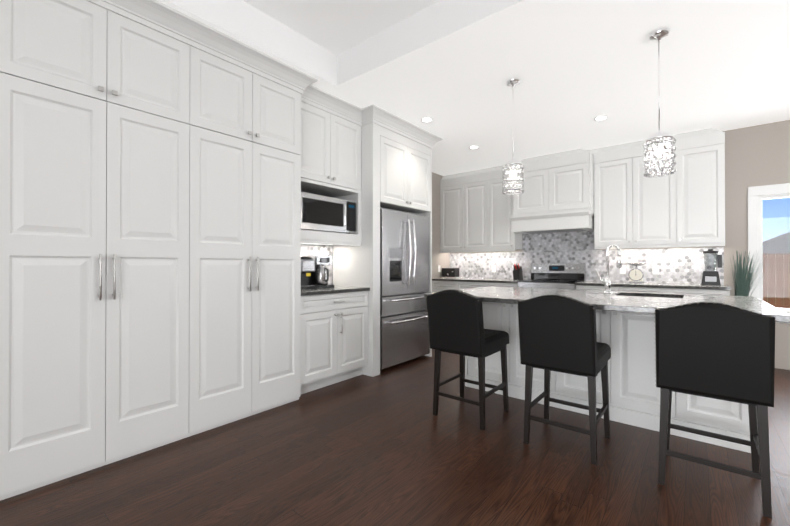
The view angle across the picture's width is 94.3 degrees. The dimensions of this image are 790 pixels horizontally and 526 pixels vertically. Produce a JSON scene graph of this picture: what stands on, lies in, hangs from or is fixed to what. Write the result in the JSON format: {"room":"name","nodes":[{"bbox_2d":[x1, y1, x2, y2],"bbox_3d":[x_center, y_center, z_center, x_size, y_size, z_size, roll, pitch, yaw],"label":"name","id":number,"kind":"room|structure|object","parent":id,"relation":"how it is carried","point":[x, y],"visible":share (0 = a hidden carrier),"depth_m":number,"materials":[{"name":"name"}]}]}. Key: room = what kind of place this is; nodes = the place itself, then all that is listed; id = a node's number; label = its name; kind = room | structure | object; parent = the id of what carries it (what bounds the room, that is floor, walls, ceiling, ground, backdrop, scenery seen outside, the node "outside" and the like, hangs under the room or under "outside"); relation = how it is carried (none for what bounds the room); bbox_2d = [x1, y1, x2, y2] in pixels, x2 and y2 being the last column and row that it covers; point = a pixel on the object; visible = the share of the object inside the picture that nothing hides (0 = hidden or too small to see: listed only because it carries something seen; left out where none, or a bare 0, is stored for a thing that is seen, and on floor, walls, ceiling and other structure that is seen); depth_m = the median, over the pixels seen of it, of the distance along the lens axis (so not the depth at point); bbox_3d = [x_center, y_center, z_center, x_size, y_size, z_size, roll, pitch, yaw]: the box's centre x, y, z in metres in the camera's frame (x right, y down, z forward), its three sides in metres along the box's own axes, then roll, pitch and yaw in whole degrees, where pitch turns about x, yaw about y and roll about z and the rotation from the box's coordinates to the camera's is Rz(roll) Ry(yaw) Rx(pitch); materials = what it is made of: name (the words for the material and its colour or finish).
{"room":"kitchen","nodes":[
{"label":"kitchen","id":0,"kind":"room"},
{"bbox_2d":[0,349,789,525],"bbox_3d":[0.871,1.183,0.987,7.490,0.050,9.490,0,0,39],"label":"floor","id":1,"kind":"structure","parent":0,"point":[386,447],"depth_m":2.03,"materials":[{"name":"brown wood"}]},
{"bbox_2d":[0,0,300,500],"bbox_3d":[-1.586,-0.159,2.611,0.616,2.650,1.804,0,0,39],"label":"pantry","id":2,"kind":"object","parent":1,"relation":"on","point":[150,238],"visible":1,"depth_m":2.20,"materials":[{"name":"white wood"}]},
{"bbox_2d":[301,291,367,393],"bbox_3d":[-0.748,0.729,3.642,0.598,0.885,0.858,0,0,39],"label":"base cabinet","id":3,"kind":"object","parent":1,"relation":"on","point":[334,338],"visible":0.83,"depth_m":3.44,"materials":[{"name":"white wood"}]},
{"bbox_2d":[301,286,369,295],"bbox_3d":[-0.754,0.269,3.649,0.582,0.034,0.858,0,0,39],"label":"countertop","id":4,"kind":"structure","parent":3,"relation":"on","point":[340,289],"depth_m":3.47,"materials":[{"name":"stone"}]},
{"bbox_2d":[301,255,333,289],"bbox_3d":[-0.830,0.089,3.635,0.269,0.325,0.420,0,0,39],"label":"coffee maker","id":5,"kind":"object","parent":4,"relation":"on","point":[314,272],"visible":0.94,"depth_m":3.63,"materials":[{"name":"black plastic"}]},
{"bbox_2d":[333,123,431,376],"bbox_3d":[-0.229,-0.149,4.485,0.958,2.650,1.094,0,0,39],"label":"surround","id":6,"kind":"object","parent":1,"relation":"on","point":[396,171],"visible":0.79,"depth_m":3.93,"materials":[{"name":"white wood"}]},
{"bbox_2d":[380,207,429,368],"bbox_3d":[-0.143,0.289,4.486,0.931,1.775,0.910,0,0,39],"label":"fridge","id":7,"kind":"object","parent":1,"relation":"on","point":[404,266],"visible":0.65,"depth_m":4.17,"materials":[{"name":"silver metal"}]},
{"bbox_2d":[432,281,459,292],"bbox_3d":[1.033,0.743,6.331,0.564,0.884,0.618,0,0,39],"label":"base cabinet","id":8,"kind":"object","parent":1,"relation":"on","point":[437,286],"depth_m":6.10,"materials":[{"name":"white wood"}]},
{"bbox_2d":[432,278,730,289],"bbox_3d":[2.272,0.278,5.302,3.788,0.034,0.643,0,0,39],"label":"countertop","id":9,"kind":"structure","parent":8,"relation":"on","point":[663,285],"depth_m":4.59,"materials":[{"name":"stone"}]},
{"bbox_2d":[442,268,459,277],"bbox_3d":[0.971,0.177,6.422,0.260,0.177,0.185,0,0,39],"label":"toaster","id":10,"kind":"object","parent":9,"relation":"on","point":[450,272],"visible":1,"depth_m":6.36,"materials":[{"name":"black metal"}]},
{"bbox_2d":[513,263,522,279],"bbox_3d":[1.907,0.135,5.704,0.100,0.255,0.189,0,0,39],"label":"knife block","id":11,"kind":"object","parent":9,"relation":"on","point":[517,273],"visible":1,"depth_m":5.66,"materials":[{"name":"black plastic"}]},
{"bbox_2d":[626,263,645,282],"bbox_3d":[3.109,0.128,4.724,0.229,0.258,0.229,0,0,39],"label":"kitchen scale","id":12,"kind":"object","parent":9,"relation":"on","point":[635,275],"visible":1,"depth_m":4.68,"materials":[{"name":"silver metal"}]},
{"bbox_2d":[701,249,721,285],"bbox_3d":[3.668,0.047,4.252,0.185,0.415,0.173,0,0,39],"label":"blender","id":13,"kind":"object","parent":9,"relation":"on","point":[709,277],"visible":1,"depth_m":4.21,"materials":[{"name":"black plastic"}]},
{"bbox_2d":[426,289,508,430],"bbox_3d":[0.562,0.678,2.821,0.439,0.978,0.550,0,0,39],"label":"stool","id":14,"kind":"object","parent":1,"relation":"on","point":[455,322],"visible":1,"depth_m":2.65,"materials":[{"name":"black leather"}]},
{"bbox_2d":[460,282,491,289],"bbox_3d":[1.399,0.742,6.031,0.620,0.884,0.618,0,0,39],"label":"base cabinet","id":15,"kind":"object","parent":1,"relation":"on","point":[463,285],"depth_m":5.77,"materials":[{"name":"white wood"}]},
{"bbox_2d":[492,283,517,286],"bbox_3d":[1.765,0.740,5.732,0.564,0.884,0.618,0,0,39],"label":"base cabinet","id":16,"kind":"object","parent":1,"relation":"on","point":[493,284],"depth_m":5.44,"materials":[{"name":"white wood"}]},
{"bbox_2d":[518,263,585,288],"bbox_3d":[2.240,0.583,5.263,0.762,1.155,0.684,0,0,39],"label":"range","id":17,"kind":"object","parent":1,"relation":"on","point":[558,275],"visible":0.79,"depth_m":5.35,"materials":[{"name":"silver metal"}]},
{"bbox_2d":[517,294,610,464],"bbox_3d":[1.103,0.676,2.377,0.439,0.978,0.550,0,0,39],"label":"stool","id":18,"kind":"object","parent":1,"relation":"on","point":[557,333],"visible":1,"depth_m":2.20,"materials":[{"name":"black leather"}]},
{"bbox_2d":[576,285,627,291],"bbox_3d":[2.791,0.736,4.890,0.554,0.884,0.618,0,0,39],"label":"base cabinet","id":19,"kind":"object","parent":1,"relation":"on","point":[578,287],"depth_m":4.66,"materials":[{"name":"white wood"}]},
{"bbox_2d":[465,302,750,452],"bbox_3d":[1.644,0.726,3.084,2.030,0.885,0.670,0,0,39],"label":"kitchen island","id":20,"kind":"object","parent":1,"relation":"on","point":[628,338],"visible":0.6,"depth_m":2.67,"materials":[{"name":"white wood"}]},
{"bbox_2d":[424,286,789,322],"bbox_3d":[1.444,0.265,2.843,2.050,0.034,1.320,0,0,39],"label":"island countertop","id":21,"kind":"structure","parent":20,"relation":"on","point":[642,302],"depth_m":2.54,"materials":[{"name":"stone"}]},
{"bbox_2d":[595,244,621,293],"bbox_3d":[1.749,0.047,3.008,0.193,0.404,0.064,0,0,39],"label":"faucet","id":22,"kind":"object","parent":21,"relation":"on","point":[606,281],"visible":1,"depth_m":3.00,"materials":[{"name":"silver metal"}]},
{"bbox_2d":[628,287,675,292],"bbox_3d":[3.149,0.734,4.597,0.610,0.884,0.618,0,0,39],"label":"base cabinet","id":23,"kind":"object","parent":1,"relation":"on","point":[630,289],"depth_m":4.31,"materials":[{"name":"white wood"}]},
{"bbox_2d":[676,289,729,295],"bbox_3d":[3.514,0.733,4.298,0.572,0.884,0.618,0,0,39],"label":"base cabinet","id":24,"kind":"object","parent":1,"relation":"on","point":[680,291],"depth_m":4.02,"materials":[{"name":"white wood"}]},
{"bbox_2d":[654,302,776,517],"bbox_3d":[1.659,0.674,1.935,0.439,0.978,0.550,0,0,39],"label":"stool","id":25,"kind":"object","parent":1,"relation":"on","point":[719,351],"visible":1,"depth_m":1.75,"materials":[{"name":"black leather"}]},
{"bbox_2d":[730,251,763,295],"bbox_3d":[3.877,0.515,4.012,0.325,1.317,0.455,0,0,39],"label":"grass plant","id":26,"kind":"object","parent":1,"relation":"on","point":[742,282],"visible":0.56,"depth_m":4.01,"materials":[{"name":"green plant"}]},
{"bbox_2d":[432,172,449,277],"bbox_3d":[-1.677,-0.341,3.083,0.900,3.020,9.490,0,0,39],"label":"wall","id":27,"kind":"structure","parent":0,"point":[442,260],"depth_m":6.41,"materials":[{"name":"beige paint"}]},
{"bbox_2d":[86,0,442,148],"bbox_3d":[-1.046,-1.514,3.439,1.030,0.130,3.963,0,0,39],"label":"crown molding","id":28,"kind":"structure","parent":27,"relation":"attached to","point":[162,18],"depth_m":2.74,"materials":[{"name":"white wood"}]},
{"bbox_2d":[301,243,332,284],"bbox_3d":[-0.977,0.023,3.833,0.003,0.458,0.856,0,0,39],"label":"backsplash","id":29,"kind":"structure","parent":27,"relation":"attached to","point":[316,249],"depth_m":4.03,"materials":[{"name":"tile"}]},
{"bbox_2d":[301,101,361,245],"bbox_3d":[-0.791,-0.828,3.685,0.488,1.300,0.858,0,0,39],"label":"upper cabinet","id":30,"kind":"object","parent":27,"relation":"attached to","point":[330,155],"visible":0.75,"depth_m":3.58,"materials":[{"name":"white wood"}]},
{"bbox_2d":[301,192,355,233],"bbox_3d":[-0.782,-0.471,3.676,0.395,0.345,0.730,0,0,39],"label":"microwave","id":31,"kind":"object","parent":30,"relation":"in","point":[326,214],"visible":0.54,"depth_m":3.53,"materials":[{"name":"silver metal"}]},
{"bbox_2d":[157,0,789,175],"bbox_3d":[0.871,-1.787,1.002,7.490,0.390,9.490,0,0,39],"label":"ceiling","id":32,"kind":"structure","parent":0,"point":[450,68],"depth_m":2.97,"materials":[{"name":"white paint"}]},
{"bbox_2d":[421,117,432,122],"bbox_3d":[0.347,-1.573,4.030,0.132,0.006,0.133,0,0,39],"label":"recessed light","id":33,"kind":"object","parent":32,"relation":"in","point":[429,119],"depth_m":4.03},
{"bbox_2d":[502,78,523,194],"bbox_3d":[1.024,-1.091,3.181,0.186,0.978,0.186,0,0,39],"label":"pendant light","id":34,"kind":"object","parent":32,"relation":"hanging from","point":[513,166],"visible":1,"depth_m":3.14,"materials":[{"name":"silver metal"}]},
{"bbox_2d":[594,115,607,120],"bbox_3d":[2.234,-1.573,3.982,0.131,0.006,0.143,0,0,39],"label":"recessed light","id":35,"kind":"object","parent":32,"relation":"in","point":[599,118],"depth_m":3.99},
{"bbox_2d":[643,28,675,177],"bbox_3d":[1.821,-1.094,2.528,0.186,0.978,0.186,0,0,39],"label":"pendant light","id":36,"kind":"object","parent":32,"relation":"hanging from","point":[659,137],"visible":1,"depth_m":2.50,"materials":[{"name":"silver metal"}]},
{"bbox_2d":[460,120,789,369],"bbox_3d":[3.816,-0.333,4.587,7.490,3.020,0.200,0,0,39],"label":"wall","id":37,"kind":"structure","parent":0,"point":[757,155],"depth_m":4.25,"materials":[{"name":"beige paint"}]},
{"bbox_2d":[440,176,467,251],"bbox_3d":[1.109,-0.839,6.464,0.523,1.250,0.328,0,0,39],"label":"upper cabinet","id":38,"kind":"object","parent":37,"relation":"attached to","point":[453,193],"depth_m":6.32,"materials":[{"name":"white wood"}]},
{"bbox_2d":[468,172,491,251],"bbox_3d":[1.437,-0.840,6.195,0.564,1.250,0.328,0,0,39],"label":"upper cabinet","id":39,"kind":"object","parent":37,"relation":"attached to","point":[479,185],"depth_m":6.02,"materials":[{"name":"white wood"}]},
{"bbox_2d":[492,170,521,251],"bbox_3d":[1.756,-0.842,5.934,0.497,1.250,0.328,0,0,39],"label":"upper cabinet","id":40,"kind":"object","parent":37,"relation":"attached to","point":[503,238],"depth_m":5.79,"materials":[{"name":"white wood"}]},
{"bbox_2d":[509,152,593,233],"bbox_3d":[2.298,-0.965,5.342,1.088,1.009,0.558,0,0,39],"label":"range hood","id":41,"kind":"object","parent":37,"relation":"attached to","point":[557,195],"visible":0.81,"depth_m":5.12,"materials":[{"name":"white wood"}]},
{"bbox_2d":[441,128,721,181],"bbox_3d":[2.315,-1.504,5.388,3.758,0.130,0.470,0,0,39],"label":"crown molding","id":42,"kind":"structure","parent":37,"relation":"attached to","point":[702,132],"depth_m":5.00,"materials":[{"name":"white wood"}]},
{"bbox_2d":[450,231,723,283],"bbox_3d":[2.462,-0.100,5.559,3.758,0.722,0.004,0,0,39],"label":"backsplash","id":43,"kind":"structure","parent":37,"relation":"attached to","point":[680,265],"depth_m":5.30,"materials":[{"name":"tile"}]},
{"bbox_2d":[620,265,625,273],"bbox_3d":[3.115,0.091,5.017,0.070,0.115,0.005,0,0,39],"label":"electrical outlet plate","id":44,"kind":"object","parent":43,"relation":"attached to","point":[623,269],"depth_m":5.01,"materials":[{"name":"white plastic"}]},
{"bbox_2d":[653,266,658,273],"bbox_3d":[3.402,0.090,4.783,0.070,0.115,0.005,0,0,39],"label":"electrical outlet plate","id":45,"kind":"object","parent":43,"relation":"attached to","point":[655,268],"depth_m":4.78,"materials":[{"name":"white plastic"}]},
{"bbox_2d":[594,146,639,247],"bbox_3d":[2.987,-0.847,4.925,0.499,1.250,0.328,0,0,39],"label":"upper cabinet","id":46,"kind":"object","parent":37,"relation":"attached to","point":[616,175],"depth_m":4.78,"materials":[{"name":"white wood"}]},
{"bbox_2d":[640,139,683,247],"bbox_3d":[3.306,-0.848,4.664,0.562,1.250,0.328,0,0,39],"label":"upper cabinet","id":47,"kind":"object","parent":37,"relation":"attached to","point":[683,205],"depth_m":4.48,"materials":[{"name":"white wood"}]},
{"bbox_2d":[684,132,724,246],"bbox_3d":[3.622,-0.850,4.405,0.494,1.250,0.328,0,0,39],"label":"upper cabinet","id":48,"kind":"object","parent":37,"relation":"attached to","point":[704,156],"depth_m":4.23,"materials":[{"name":"white wood"}]},
{"bbox_2d":[748,183,789,322],"bbox_3d":[4.684,-0.109,3.839,1.480,1.537,0.255,0,0,39],"label":"window","id":49,"kind":"structure","parent":37,"relation":"in","point":[757,195],"depth_m":4.18,"materials":[{"name":"white wood"}]},
{"label":"outside","id":50,"kind":"structure","parent":0,"visible":0},
{"bbox_3d":[13.271,1.542,12.415,22.000,0.050,23.910,0,0,39],"label":"ground","id":51,"kind":"structure","parent":50,"visible":0},
{"bbox_2d":[763,254,789,307],"bbox_3d":[11.439,0.617,8.536,20.090,1.760,0.060,0,0,39],"label":"fence","id":52,"kind":"object","parent":51,"relation":"on","point":[780,272],"depth_m":9.65,"materials":[{"name":"brown wood"}]},
{"bbox_2d":[763,232,789,294],"bbox_3d":[23.779,-0.514,18.417,11.340,4.125,9.300,0,0,39],"label":"house","id":53,"kind":"structure","parent":51,"relation":"on","point":[776,242],"depth_m":17.98,"materials":[{"name":"grey"}]}
]}

